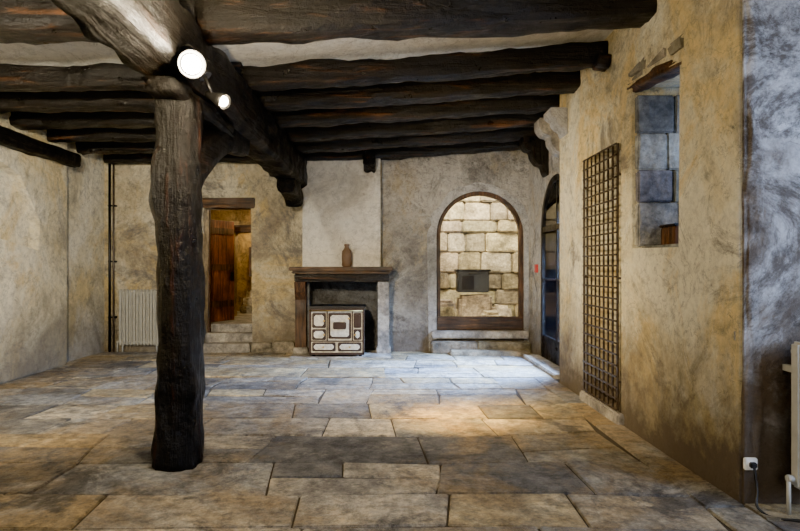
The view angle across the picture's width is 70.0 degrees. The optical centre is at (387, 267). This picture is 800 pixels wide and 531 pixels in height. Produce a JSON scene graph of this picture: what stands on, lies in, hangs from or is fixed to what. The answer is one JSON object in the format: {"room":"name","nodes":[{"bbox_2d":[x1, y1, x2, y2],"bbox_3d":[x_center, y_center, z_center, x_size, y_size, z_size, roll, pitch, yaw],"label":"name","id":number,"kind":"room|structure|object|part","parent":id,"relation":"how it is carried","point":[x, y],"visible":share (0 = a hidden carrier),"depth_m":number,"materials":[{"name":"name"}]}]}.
{"room":"historic interior","nodes":[
{"label":"historic interior","id":0,"kind":"room"},
{"bbox_2d":[0,112,66,383],"bbox_3d":[-5.025,-0.310,3.675,0.150,3.620,10.350,0,0,0],"label":"wall","id":1,"kind":"structure","parent":0,"point":[33,278],"depth_m":8.06,"materials":[{"name":"beige paint"}]},
{"bbox_2d":[0,125,80,167],"bbox_3d":[-4.862,-1.650,6.950,0.241,0.249,3.902,0,0,0],"label":"wall plate","id":2,"kind":"object","parent":1,"relation":"attached to","point":[11,139],"visible":1,"depth_m":7.79,"materials":[{"name":"brown wood"}]},
{"bbox_2d":[0,142,103,361],"bbox_3d":[-5.300,-0.445,4.500,0.400,4.010,12.400,0,0,0],"label":"wall","id":3,"kind":"structure","parent":0,"point":[85,183],"depth_m":9.56,"materials":[{"name":"beige paint"}]},
{"bbox_2d":[211,210,250,316],"bbox_3d":[-3.000,-0.300,12.425,2.400,2.800,0.250,0,0,0],"label":"wall","id":4,"kind":"structure","parent":0,"point":[239,217],"depth_m":12.30,"materials":[{"name":"paint"}]},
{"bbox_2d":[234,225,250,232],"bbox_3d":[-3.050,-0.840,12.370,0.900,0.160,0.260,0,0,0],"label":"lintel","id":5,"kind":"object","parent":4,"relation":"attached to","point":[237,228],"visible":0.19,"depth_m":12.24,"materials":[{"name":"brown wood"}]},
{"bbox_2d":[211,311,251,331],"bbox_3d":[-2.850,1.175,12.300,2.900,0.250,3.200,0,0,0],"label":"floor","id":6,"kind":"structure","parent":0,"point":[242,322],"depth_m":10.70,"materials":[{"name":"stone"}]},
{"bbox_2d":[211,219,211,321],"bbox_3d":[-3.370,0.055,10.798,0.035,1.950,0.142,0,0,27],"label":"plank","id":7,"kind":"object","parent":6,"relation":"on","point":[211,219],"visible":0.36,"depth_m":10.83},
{"bbox_2d":[211,300,233,307],"bbox_3d":[-3.208,0.690,11.048,0.025,0.120,0.682,0,0,27],"label":"ledge","id":8,"kind":"object","parent":7,"relation":"attached to","point":[221,303],"visible":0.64,"depth_m":11.06,"materials":[{"name":"brown wood"}]},
{"bbox_2d":[212,220,217,321],"bbox_3d":[-3.302,0.055,10.930,0.035,1.950,0.142,0,0,27],"label":"plank","id":9,"kind":"object","parent":6,"relation":"on","point":[214,222],"visible":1,"depth_m":10.93,"materials":[{"name":"brown wood"}]},
{"bbox_2d":[218,220,223,320],"bbox_3d":[-3.234,0.055,11.062,0.035,1.950,0.142,0,0,27],"label":"plank","id":10,"kind":"object","parent":6,"relation":"on","point":[220,222],"visible":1,"depth_m":11.04,"materials":[{"name":"brown wood"}]},
{"bbox_2d":[211,264,233,270],"bbox_3d":[-3.208,-0.010,11.048,0.025,0.120,0.682,0,0,27],"label":"ledge","id":11,"kind":"object","parent":10,"relation":"attached to","point":[214,267],"visible":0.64,"depth_m":11.03,"materials":[{"name":"brown wood"}]},
{"bbox_2d":[211,227,233,234],"bbox_3d":[-3.208,-0.710,11.048,0.025,0.120,0.682,0,0,27],"label":"ledge","id":12,"kind":"object","parent":10,"relation":"attached to","point":[224,231],"visible":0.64,"depth_m":11.06,"materials":[{"name":"brown wood"}]},
{"bbox_2d":[224,221,228,320],"bbox_3d":[-3.166,0.055,11.194,0.035,1.950,0.142,0,0,27],"label":"plank","id":13,"kind":"object","parent":6,"relation":"on","point":[226,223],"visible":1,"depth_m":11.19,"materials":[{"name":"brown wood"}]},
{"bbox_2d":[229,221,233,319],"bbox_3d":[-3.098,0.055,11.326,0.035,1.950,0.142,0,0,27],"label":"plank","id":14,"kind":"object","parent":6,"relation":"on","point":[231,224],"visible":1,"depth_m":11.31,"materials":[{"name":"brown wood"}]},
{"bbox_2d":[230,272,233,280],"bbox_3d":[-3.064,0.165,11.279,0.020,0.170,0.080,0,0,27],"label":"latch","id":15,"kind":"object","parent":14,"relation":"attached to","point":[231,273],"visible":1,"depth_m":11.26,"materials":[{"name":"metal"}]},
{"bbox_2d":[240,290,251,312],"bbox_3d":[-2.900,0.795,13.530,1.007,0.517,0.705,0,0,0],"label":"stair","id":16,"kind":"structure","parent":6,"relation":"on","point":[247,307],"depth_m":13.46,"materials":[{"name":"beige stone"}]},
{"bbox_2d":[104,160,381,351],"bbox_3d":[-2.800,-0.445,10.500,5.400,4.010,0.400,0,0,0],"label":"wall","id":17,"kind":"structure","parent":0,"point":[276,228],"depth_m":10.30,"materials":[{"name":"grey paint"}]},
{"bbox_2d":[108,164,116,351],"bbox_3d":[-4.935,-0.200,10.249,0.130,3.400,0.102,0,0,0],"label":"pipe","id":18,"kind":"object","parent":17,"relation":"attached to","point":[109,165],"visible":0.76,"depth_m":10.21,"materials":[{"name":"metal"}]},
{"bbox_2d":[207,210,210,331],"bbox_3d":[-3.330,0.050,10.650,0.060,2.300,0.100,0,0,0],"label":"door frame","id":19,"kind":"structure","parent":17,"relation":"attached to","point":[209,244],"depth_m":10.61,"materials":[{"name":"brown wood"}]},
{"bbox_2d":[202,198,254,209],"bbox_3d":[-2.940,-1.170,10.435,1.133,0.196,0.346,0,0,0],"label":"lintel","id":20,"kind":"object","parent":17,"relation":"attached to","point":[215,203],"visible":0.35,"depth_m":10.27,"materials":[{"name":"brown wood"}]},
{"bbox_2d":[237,233,251,310],"bbox_3d":[-3.000,-0.100,14.000,2.800,3.200,0.200,0,0,0],"label":"wall","id":21,"kind":"structure","parent":0,"point":[244,281],"depth_m":13.90,"materials":[{"name":"paint"}]},
{"bbox_2d":[249,247,251,275],"bbox_3d":[-3.100,-0.150,13.740,0.400,0.700,0.280,0,0,0],"label":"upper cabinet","id":22,"kind":"object","parent":21,"relation":"attached to","point":[250,266],"visible":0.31,"depth_m":13.60,"materials":[{"name":"brown wood"}]},
{"bbox_2d":[0,29,612,83],"bbox_3d":[-0.500,-2.410,4.400,10.000,0.580,12.600,0,0,0],"label":"ceiling","id":23,"kind":"structure","parent":0,"point":[80,53],"depth_m":5.78,"materials":[{"name":"paint"}]},
{"bbox_2d":[276,178,303,206],"bbox_3d":[-1.599,-1.290,9.512,0.305,0.501,1.025,0,0,0],"label":"bracket","id":24,"kind":"object","parent":23,"relation":"attached to","point":[290,189],"visible":0.85,"depth_m":9.24,"materials":[{"name":"brown wood"}]},
{"bbox_2d":[0,351,799,530],"bbox_3d":[-0.772,1.597,4.500,9.945,0.207,12.400,0,0,0],"label":"floor","id":25,"kind":"structure","parent":0,"point":[490,483],"depth_m":4.54,"materials":[{"name":"stone"}]},
{"bbox_2d":[116,289,157,351],"bbox_3d":[-4.436,0.940,10.217,0.772,1.120,0.165,0,0,0],"label":"radiator","id":26,"kind":"object","parent":25,"relation":"on","point":[137,308],"visible":0.94,"depth_m":10.15,"materials":[{"name":"white metal"}]},
{"bbox_2d":[141,75,249,471],"bbox_3d":[-1.607,0.012,5.105,0.370,2.978,2.211,0,0,0],"label":"timber post","id":27,"kind":"object","parent":25,"relation":"on","point":[192,136],"visible":0.99,"depth_m":4.24,"materials":[{"name":"brown wood"}]},
{"bbox_2d":[51,0,307,188],"bbox_3d":[-1.622,-1.637,4.310,0.485,0.582,11.421,0,0,0],"label":"girder","id":28,"kind":"object","parent":27,"relation":"on","point":[148,37],"depth_m":4.03,"materials":[{"name":"brown wood"}]},
{"bbox_2d":[0,0,196,44],"bbox_3d":[-3.230,-2.001,4.585,3.462,0.353,0.414,0,0,0],"label":"ceiling beam","id":29,"kind":"structure","parent":28,"relation":"on","point":[33,22],"depth_m":4.42,"materials":[{"name":"brown wood"}]},
{"bbox_2d":[0,62,242,92],"bbox_3d":[-3.230,-1.985,5.965,3.463,0.284,0.280,0,0,0],"label":"ceiling beam","id":30,"kind":"structure","parent":28,"relation":"on","point":[99,76],"depth_m":5.88,"materials":[{"name":"brown wood"}]},
{"bbox_2d":[0,90,257,113],"bbox_3d":[-3.230,-1.986,6.761,3.462,0.279,0.305,0,0,0],"label":"ceiling beam","id":31,"kind":"structure","parent":28,"relation":"on","point":[124,100],"depth_m":6.64,"materials":[{"name":"brown wood"}]},
{"bbox_2d":[9,111,272,129],"bbox_3d":[-3.230,-1.986,7.605,3.462,0.263,0.308,0,0,0],"label":"ceiling beam","id":32,"kind":"structure","parent":28,"relation":"on","point":[67,120],"depth_m":7.50,"materials":[{"name":"brown wood"}]},
{"bbox_2d":[46,127,283,142],"bbox_3d":[-3.230,-1.974,8.392,3.462,0.274,0.267,0,0,0],"label":"ceiling beam","id":33,"kind":"structure","parent":28,"relation":"on","point":[148,134],"depth_m":8.29,"materials":[{"name":"brown wood"}]},
{"bbox_2d":[103,153,256,164],"bbox_3d":[-3.230,-1.972,10.102,3.462,0.270,0.317,0,0,0],"label":"ceiling beam","id":34,"kind":"structure","parent":28,"relation":"on","point":[138,158],"depth_m":9.99,"materials":[{"name":"brown wood"}]},
{"bbox_2d":[75,141,292,154],"bbox_3d":[-3.230,-1.980,9.204,3.463,0.298,0.302,0,0,0],"label":"ceiling beam","id":35,"kind":"structure","parent":28,"relation":"on","point":[84,148],"depth_m":9.08,"materials":[{"name":"brown wood"}]},
{"bbox_2d":[177,44,205,78],"bbox_3d":[-1.370,-1.420,3.921,0.186,0.267,0.234,0,0,-39],"label":"spotlight","id":36,"kind":"object","parent":28,"relation":"attached to","point":[191,63],"visible":1,"depth_m":3.87,"materials":[{"name":"metal"}]},
{"bbox_3d":[-1.396,-1.511,3.993,0.102,0.085,0.096,0,0,0],"label":"plate","id":37,"kind":"part","parent":36,"relation":"part of","materials":[{"name":"metal"}]},
{"bbox_3d":[-1.331,-1.385,3.883,0.126,0.126,0.126,0,0,0],"label":"bulb","id":38,"kind":"part","parent":36,"relation":"part of","materials":[{"name":"white glass"}]},
{"bbox_2d":[199,70,230,109],"bbox_3d":[-1.322,-1.356,4.359,0.236,0.302,0.136,0,0,14],"label":"spotlight","id":39,"kind":"object","parent":28,"relation":"attached to","point":[221,100],"visible":0.97,"depth_m":4.35,"materials":[{"name":"metal"}]},
{"bbox_3d":[-1.393,-1.470,4.360,0.098,0.076,0.100,0,0,0],"label":"plate","id":40,"kind":"part","parent":39,"relation":"part of","materials":[{"name":"metal"}]},
{"bbox_3d":[-1.368,-1.397,4.375,0.093,0.175,0.024,0,0,-25],"label":"arm","id":41,"kind":"part","parent":39,"relation":"part of","materials":[{"name":"metal"}]},
{"bbox_3d":[-1.298,-1.287,4.386,0.211,0.165,0.122,0,0,34],"label":"lamp shade","id":42,"kind":"part","parent":39,"relation":"part of","materials":[{"name":"metal"}]},
{"bbox_3d":[-1.254,-1.271,4.353,0.081,0.081,0.081,0,0,0],"label":"bulb","id":43,"kind":"part","parent":39,"relation":"part of","materials":[{"name":"white glass"}]},
{"bbox_2d":[203,332,251,352],"bbox_3d":[-2.884,1.365,10.461,0.898,0.340,0.687,0,0,0],"label":"steps","id":44,"kind":"structure","parent":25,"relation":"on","point":[215,342],"depth_m":10.33,"materials":[{"name":"beige stone"}]},
{"bbox_2d":[251,340,294,352],"bbox_3d":[-2.035,1.413,10.199,0.760,0.217,0.191,0,0,0],"label":"stone plinth","id":45,"kind":"object","parent":25,"relation":"on","point":[278,346],"depth_m":10.13,"materials":[{"name":"beige stone"}]},
{"bbox_2d":[289,158,392,358],"bbox_3d":[-0.790,-0.300,10.050,1.780,3.660,1.100,0,0,0],"label":"fireplace","id":46,"kind":"object","parent":25,"relation":"on","point":[341,205],"visible":0.89,"depth_m":10.03,"materials":[{"name":"white paint"}]},
{"bbox_2d":[309,304,365,355],"bbox_3d":[-0.840,1.056,9.780,0.940,0.848,0.680,0,0,0],"label":"range cooker","id":47,"kind":"object","parent":46,"relation":"on","point":[334,329],"visible":1,"depth_m":9.51,"materials":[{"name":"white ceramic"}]},
{"bbox_3d":[-1.282,1.065,9.514,0.035,0.750,0.012,0,0,0],"label":"rail","id":48,"kind":"part","parent":47,"relation":"part of","materials":[{"name":"brown metal"}]},
{"bbox_3d":[-1.135,0.875,9.498,0.162,0.182,0.011,0,0,0],"label":"firebox door panel","id":49,"kind":"part","parent":47,"relation":"part of","materials":[{"name":"beige ceramic"}]},
{"bbox_3d":[-1.135,0.875,9.511,0.230,0.250,0.018,0,0,0],"label":"firebox door frame","id":50,"kind":"part","parent":47,"relation":"part of","materials":[{"name":"white metal"}]},
{"bbox_3d":[-1.135,1.110,9.498,0.170,0.120,0.011,0,0,0],"label":"ash door panel","id":51,"kind":"part","parent":47,"relation":"part of","materials":[{"name":"beige ceramic"}]},
{"bbox_3d":[-1.135,1.110,9.511,0.230,0.180,0.018,0,0,0],"label":"ash door frame","id":52,"kind":"part","parent":47,"relation":"part of","materials":[{"name":"brown ceramic"}]},
{"bbox_3d":[-1.055,1.315,9.498,0.330,0.090,0.011,0,0,0],"label":"drawer panel","id":53,"kind":"part","parent":47,"relation":"part of","materials":[{"name":"beige ceramic"}]},
{"bbox_3d":[-1.055,1.315,9.511,0.390,0.150,0.018,0,0,0],"label":"drawer frame","id":54,"kind":"part","parent":47,"relation":"part of","materials":[{"name":"brown ceramic"}]},
{"bbox_3d":[-1.000,0.965,9.514,0.020,0.510,0.012,0,0,0],"label":"post","id":55,"kind":"part","parent":47,"relation":"part of","materials":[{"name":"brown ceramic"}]},
{"bbox_3d":[-0.840,0.698,9.514,0.920,0.035,0.012,0,0,0],"label":"rail","id":56,"kind":"part","parent":47,"relation":"part of","materials":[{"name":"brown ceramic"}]},
{"bbox_3d":[-0.840,1.430,9.514,0.920,0.040,0.012,0,0,0],"label":"rail","id":57,"kind":"part","parent":47,"relation":"part of","materials":[{"name":"metal"}]},
{"bbox_3d":[-0.840,1.220,9.514,0.920,0.020,0.012,0,0,0],"label":"rail","id":58,"kind":"part","parent":47,"relation":"part of","materials":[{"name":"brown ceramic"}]},
{"bbox_2d":[309,304,365,308],"bbox_3d":[-0.840,0.660,9.810,0.940,0.040,0.620,0,0,0],"label":"cooktop","id":59,"kind":"object","parent":47,"relation":"in","point":[315,306],"depth_m":9.51,"materials":[{"name":"metal"}]},
{"bbox_2d":[328,313,350,338],"bbox_3d":[-0.790,0.965,9.501,0.380,0.430,0.038,0,0,0],"label":"oven","id":60,"kind":"object","parent":47,"relation":"in","point":[339,324],"depth_m":9.49,"materials":[{"name":"white metal"}]},
{"bbox_3d":[-0.625,1.315,9.511,0.390,0.150,0.018,0,0,0],"label":"drawer frame","id":61,"kind":"part","parent":47,"relation":"part of","materials":[{"name":"brown ceramic"}]},
{"bbox_3d":[-0.625,1.315,9.498,0.330,0.090,0.011,0,0,0],"label":"drawer panel","id":62,"kind":"part","parent":47,"relation":"part of","materials":[{"name":"white metal"}]},
{"bbox_3d":[-0.580,0.965,9.514,0.020,0.510,0.012,0,0,0],"label":"post","id":63,"kind":"part","parent":47,"relation":"part of","materials":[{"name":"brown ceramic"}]},
{"bbox_3d":[-0.495,1.110,9.511,0.130,0.180,0.018,0,0,0],"label":"frame","id":64,"kind":"part","parent":47,"relation":"part of","materials":[{"name":"brown ceramic"}]},
{"bbox_3d":[-0.495,0.875,9.498,0.086,0.206,0.011,0,0,0],"label":"door panel","id":65,"kind":"part","parent":47,"relation":"part of","materials":[{"name":"brown metal"}]},
{"bbox_3d":[-0.495,0.875,9.511,0.130,0.250,0.018,0,0,0],"label":"door frame","id":66,"kind":"part","parent":47,"relation":"part of","materials":[{"name":"brown metal"}]},
{"bbox_3d":[-0.398,1.065,9.514,0.035,0.750,0.012,0,0,0],"label":"rail","id":67,"kind":"part","parent":47,"relation":"part of","materials":[{"name":"beige metal"}]},
{"bbox_2d":[289,267,392,270],"bbox_3d":[-0.790,0.015,10.010,1.780,0.070,0.580,0,0,0],"label":"mantel shelf","id":68,"kind":"object","parent":46,"relation":"attached to","point":[290,268],"depth_m":9.72,"materials":[{"name":"brown wood"}]},
{"bbox_3d":[-0.790,0.075,10.035,1.700,0.050,0.530,0,0,0],"label":"mantel moulding","id":69,"kind":"part","parent":46,"relation":"part of","materials":[{"name":"brown wood"}]},
{"bbox_2d":[342,244,351,266],"bbox_3d":[-0.700,-0.215,9.900,0.176,0.390,0.176,0,0,0],"label":"bottle","id":70,"kind":"object","parent":46,"relation":"on","point":[346,253],"visible":1,"depth_m":9.83,"materials":[{"name":"brown ceramic"}]},
{"bbox_2d":[363,149,375,172],"bbox_3d":[-0.304,-1.872,9.871,0.229,0.447,0.408,0,0,0],"label":"stub","id":71,"kind":"object","parent":46,"relation":"attached to","point":[369,159],"visible":0.89,"depth_m":9.73,"materials":[{"name":"brown wood"}]},
{"bbox_2d":[430,340,530,356],"bbox_3d":[1.654,1.413,10.007,1.760,0.226,0.579,0,0,0],"label":"step","id":72,"kind":"structure","parent":25,"relation":"on","point":[453,348],"depth_m":10.00,"materials":[{"name":"beige stone"}]},
{"bbox_2d":[523,354,559,378],"bbox_3d":[2.408,1.485,8.660,0.275,0.070,1.840,0,0,0],"label":"threshold","id":73,"kind":"object","parent":25,"relation":"on","point":[547,366],"visible":0.74,"depth_m":8.57,"materials":[{"name":"stone"}]},
{"bbox_2d":[580,390,623,425],"bbox_3d":[2.226,1.453,5.969,0.087,0.123,1.109,0,0,0],"label":"threshold","id":74,"kind":"object","parent":25,"relation":"on","point":[611,414],"visible":0.9,"depth_m":5.80,"materials":[{"name":"stone"}]},
{"bbox_2d":[753,468,799,521],"bbox_3d":[2.767,1.381,3.341,1.057,0.264,0.212,0,0,15],"label":"power cable","id":75,"kind":"object","parent":25,"relation":"on","point":[754,469],"visible":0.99,"depth_m":3.52,"materials":[{"name":"black rubber"}]},
{"bbox_2d":[782,341,799,514],"bbox_3d":[2.964,0.975,3.527,1.072,1.050,0.205,0,0,0],"label":"radiator","id":76,"kind":"object","parent":25,"relation":"on","point":[794,368],"visible":1,"depth_m":3.46,"materials":[{"name":"white metal"}]},
{"bbox_2d":[302,140,519,160],"bbox_3d":[0.539,-2.093,10.079,4.096,0.496,0.288,0,0,0],"label":"ceiling beam","id":77,"kind":"structure","parent":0,"point":[400,153],"depth_m":9.96,"materials":[{"name":"brown wood"}]},
{"bbox_2d":[293,127,536,153],"bbox_3d":[0.540,-2.111,9.188,4.096,0.530,0.331,0,0,0],"label":"ceiling beam","id":78,"kind":"structure","parent":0,"point":[507,134],"depth_m":9.08,"materials":[{"name":"brown wood"}]},
{"bbox_2d":[284,111,546,141],"bbox_3d":[0.539,-2.104,8.429,4.098,0.509,0.336,0,0,0],"label":"ceiling beam","id":79,"kind":"structure","parent":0,"point":[502,121],"depth_m":8.32,"materials":[{"name":"brown wood"}]},
{"bbox_2d":[272,95,559,128],"bbox_3d":[0.390,-2.095,7.578,3.796,0.478,0.307,0,0,0],"label":"ceiling beam","id":80,"kind":"structure","parent":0,"point":[525,104],"depth_m":7.46,"materials":[{"name":"brown wood"}]},
{"bbox_2d":[257,71,580,111],"bbox_3d":[0.390,-2.102,6.762,3.795,0.486,0.314,0,0,0],"label":"ceiling beam","id":81,"kind":"structure","parent":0,"point":[535,83],"depth_m":6.64,"materials":[{"name":"brown wood"}]},
{"bbox_2d":[240,41,608,92],"bbox_3d":[0.390,-2.089,5.936,3.795,0.485,0.277,0,0,0],"label":"ceiling beam","id":82,"kind":"structure","parent":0,"point":[571,56],"depth_m":5.83,"materials":[{"name":"brown wood"}]},
{"bbox_2d":[195,0,656,44],"bbox_3d":[0.391,-2.131,4.768,3.832,0.595,0.689,0,0,0],"label":"ceiling beam","id":83,"kind":"structure","parent":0,"point":[221,22],"depth_m":4.64,"materials":[{"name":"brown wood"}]},
{"bbox_2d":[382,150,528,351],"bbox_3d":[1.300,-0.445,10.500,2.800,4.010,0.400,0,0,0],"label":"wall","id":84,"kind":"structure","parent":0,"point":[413,188],"depth_m":10.30,"materials":[{"name":"beige paint"}]},
{"bbox_2d":[427,182,528,350],"bbox_3d":[1.676,-0.021,10.294,1.917,3.042,0.012,0,0,0],"label":"arch surround","id":85,"kind":"object","parent":84,"relation":"attached to","point":[477,186],"visible":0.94,"depth_m":10.29,"materials":[{"name":"grey stone"}]},
{"bbox_2d":[437,318,521,329],"bbox_3d":[1.680,1.015,10.400,1.560,0.230,0.100,0,0,0],"label":"bottom rail","id":86,"kind":"object","parent":84,"relation":"attached to","point":[442,324],"visible":0.79,"depth_m":10.35,"materials":[{"name":"brown wood"}]},
{"bbox_2d":[431,330,528,338],"bbox_3d":[1.659,1.198,10.268,1.748,0.136,0.230,0,0,0],"label":"window sill","id":87,"kind":"structure","parent":84,"relation":"attached to","point":[439,334],"depth_m":10.16,"materials":[{"name":"stone"}]},
{"bbox_2d":[529,152,559,366],"bbox_3d":[2.625,-0.460,8.875,0.150,4.040,2.850,0,0,0],"label":"wall","id":88,"kind":"structure","parent":0,"point":[538,185],"depth_m":9.75,"materials":[{"name":"grey paint"}]},
{"bbox_2d":[437,191,522,329],"bbox_3d":[1.680,-0.135,10.410,1.580,2.510,0.100,0,0,0],"label":"frame","id":89,"kind":"object","parent":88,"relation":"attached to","point":[503,201],"visible":0.92,"depth_m":10.36,"materials":[{"name":"brown wood"}]},
{"bbox_2d":[437,316,522,318],"bbox_3d":[1.680,0.900,10.350,1.540,0.040,0.040,0,0,0],"label":"trim","id":90,"kind":"structure","parent":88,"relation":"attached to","point":[439,317],"depth_m":10.34,"materials":[{"name":"brown wood"}]},
{"bbox_2d":[519,136,548,177],"bbox_3d":[2.346,-1.772,9.150,0.408,0.616,0.300,0,0,0],"label":"wooden bracket","id":91,"kind":"object","parent":88,"relation":"attached to","point":[536,150],"visible":0.98,"depth_m":9.00,"materials":[{"name":"brown wood"}]},
{"bbox_2d":[534,264,537,272],"bbox_3d":[2.535,0.010,9.710,0.030,0.140,0.140,0,0,0],"label":"fire sign","id":92,"kind":"object","parent":88,"relation":"attached to","point":[535,265],"visible":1,"depth_m":9.66,"materials":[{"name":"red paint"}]},
{"bbox_2d":[534,118,559,159],"bbox_3d":[2.329,-1.746,8.050,0.442,0.668,0.300,0,0,0],"label":"stone corbel","id":93,"kind":"object","parent":88,"relation":"attached to","point":[542,129],"visible":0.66,"depth_m":7.92,"materials":[{"name":"beige stone"}]},
{"bbox_2d":[543,335,555,363],"bbox_3d":[2.580,1.285,9.045,0.030,0.370,0.710,0,0,0],"label":"panel","id":94,"kind":"object","parent":88,"relation":"attached to","point":[549,344],"visible":0.87,"depth_m":9.02,"materials":[{"name":"brown wood"}]},
{"bbox_2d":[541,174,559,356],"bbox_3d":[2.580,0.025,8.660,0.060,2.890,1.640,0,0,0],"label":"frame","id":95,"kind":"object","parent":88,"relation":"attached to","point":[555,177],"visible":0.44,"depth_m":9.39,"materials":[{"name":"brown wood"}]},
{"bbox_2d":[543,223,559,232],"bbox_3d":[2.580,-0.625,8.660,0.050,0.090,1.600,0,0,0],"label":"transom","id":96,"kind":"object","parent":88,"relation":"attached to","point":[553,227],"visible":0.6,"depth_m":8.88,"materials":[{"name":"brown wood"}]},
{"bbox_2d":[544,180,559,340],"bbox_3d":[2.580,-0.110,8.660,0.006,2.440,1.460,0,0,0],"label":"glass","id":97,"kind":"object","parent":88,"relation":"attached to","point":[550,214],"visible":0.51,"depth_m":8.98,"materials":[{"name":"glass"}]},
{"bbox_2d":[556,180,557,364],"bbox_3d":[2.580,0.045,8.660,0.024,2.850,0.060,0,0,0],"label":"mullion","id":98,"kind":"object","parent":88,"relation":"attached to","point":[556,180],"visible":0.79,"depth_m":8.66,"materials":[{"name":"brown wood"}]},
{"bbox_2d":[557,341,559,365],"bbox_3d":[2.580,1.285,8.275,0.030,0.370,0.710,0,0,0],"label":"panel","id":99,"kind":"object","parent":88,"relation":"attached to","point":[558,342],"visible":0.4,"depth_m":8.55,"materials":[{"name":"brown wood"}]},
{"bbox_2d":[560,0,741,503],"bbox_3d":[2.675,-0.460,5.550,0.850,4.040,3.800,0,0,0],"label":"wall","id":100,"kind":"structure","parent":0,"point":[680,308],"depth_m":4.38,"materials":[{"name":"yellow paint"}]},
{"bbox_2d":[544,107,567,138],"bbox_3d":[2.139,-1.835,7.260,0.221,0.330,0.320,0,0,0],"label":"stone corbel","id":101,"kind":"object","parent":100,"relation":"attached to","point":[557,117],"visible":1,"depth_m":7.11,"materials":[{"name":"beige stone"}]},
{"bbox_2d":[582,142,620,410],"bbox_3d":[2.231,0.085,5.970,0.058,2.588,0.968,0,0,0],"label":"lattice grille","id":102,"kind":"object","parent":100,"relation":"in","point":[618,174],"visible":1,"depth_m":5.84,"materials":[{"name":"brown metal"}]},
{"bbox_2d":[592,53,611,71],"bbox_3d":[2.180,-2.091,5.797,0.145,0.168,0.172,0,0,0],"label":"stub","id":103,"kind":"object","parent":100,"relation":"attached to","point":[603,60],"visible":0.98,"depth_m":5.72,"materials":[{"name":"brown wood"}]},
{"bbox_2d":[627,60,681,92],"bbox_3d":[2.323,-1.642,4.850,0.201,0.186,0.990,0,0,0],"label":"lintel","id":104,"kind":"object","parent":100,"relation":"in","point":[660,73],"depth_m":4.79,"materials":[{"name":"brown wood"}]},
{"bbox_2d":[628,34,683,80],"bbox_3d":[2.329,-1.739,4.803,0.259,0.219,1.031,0,0,0],"label":"stones","id":105,"kind":"object","parent":100,"relation":"in","point":[678,43],"depth_m":4.69},
{"bbox_2d":[635,95,679,245],"bbox_3d":[2.682,-0.888,5.245,0.812,1.382,0.120,0,0,0],"label":"niche jamb stones","id":106,"kind":"object","parent":100,"relation":"attached to","point":[656,116],"visible":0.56,"depth_m":5.19},
{"bbox_2d":[659,223,678,244],"bbox_3d":[2.560,-0.292,5.030,0.200,0.185,0.280,0,0,0],"label":"wooden box","id":107,"kind":"object","parent":106,"relation":"on","point":[669,232],"visible":0.46,"depth_m":4.98,"materials":[{"name":"brown wood"}]},
{"bbox_3d":[2.560,-0.372,5.030,0.200,0.025,0.280,0,0,0],"label":"lid","id":108,"kind":"part","parent":107,"relation":"part of","materials":[{"name":"brown wood"}]},
{"bbox_2d":[642,243,678,247],"bbox_3d":[2.685,-0.146,4.800,0.812,0.095,0.764,0,0,0],"label":"sill","id":109,"kind":"structure","parent":100,"relation":"attached to","point":[667,245],"depth_m":4.75,"materials":[{"name":"beige stone"}]},
{"bbox_2d":[742,0,799,504],"bbox_3d":[3.335,-0.460,3.790,2.130,4.040,0.320,0,0,0],"label":"wall","id":110,"kind":"structure","parent":0,"point":[779,286],"depth_m":3.63,"materials":[{"name":"paint"}]},
{"bbox_2d":[743,457,756,469],"bbox_3d":[2.295,1.238,3.594,0.080,0.075,0.057,0,0,0],"label":"wall socket","id":111,"kind":"object","parent":110,"relation":"attached to","point":[749,463],"visible":0.98,"depth_m":3.60,"materials":[{"name":"white plastic"}]},
{"bbox_2d":[734,0,767,503],"bbox_3d":[2.339,-0.390,3.684,0.186,3.820,0.161,0,0,0],"label":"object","id":112,"kind":"structure","parent":110,"relation":"attached to","point":[752,385],"depth_m":3.62,"materials":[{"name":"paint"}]},
{"label":"outside","id":113,"kind":"structure","parent":0,"visible":0},
{"bbox_2d":[440,201,517,304],"bbox_3d":[2.200,-0.650,13.000,4.800,4.100,0.400,0,0,0],"label":"backing","id":114,"kind":"object","parent":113,"point":[463,202],"visible":0.07,"depth_m":12.80,"materials":[{"name":"concrete"}]},
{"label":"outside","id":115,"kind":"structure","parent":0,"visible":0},
{"bbox_3d":[2.050,1.275,11.850,4.500,0.250,2.300,0,0,0],"label":"ground","id":116,"kind":"structure","parent":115,"visible":0},
{"bbox_2d":[440,294,511,315],"bbox_3d":[1.748,0.864,11.796,1.730,0.636,1.032,0,0,0],"label":"rubble stones","id":117,"kind":"object","parent":116,"relation":"on","point":[473,304],"visible":0.47,"depth_m":11.80},
{"bbox_2d":[454,269,490,291],"bbox_3d":[1.790,0.270,12.009,0.720,0.480,0.442,0,0,0],"label":"equipment box","id":118,"kind":"object","parent":117,"relation":"on","point":[467,280],"visible":1,"depth_m":11.85,"materials":[{"name":"metal"}]},
{"bbox_3d":[1.670,0.305,11.840,0.260,0.290,0.020,0,0,0],"label":"plate","id":119,"kind":"part","parent":118,"relation":"part of","materials":[{"name":"metal"}]},
{"bbox_3d":[1.790,0.055,12.025,0.720,0.050,0.410,0,0,0],"label":"lid","id":120,"kind":"part","parent":118,"relation":"part of","materials":[{"name":"metal"}]},
{"bbox_2d":[440,196,517,315],"bbox_3d":[2.195,-0.744,12.504,4.816,3.914,1.218,0,0,0],"label":"wall","id":121,"kind":"structure","parent":116,"relation":"on","point":[476,215],"depth_m":12.66,"materials":[{"name":"beige stone"}]}
]}

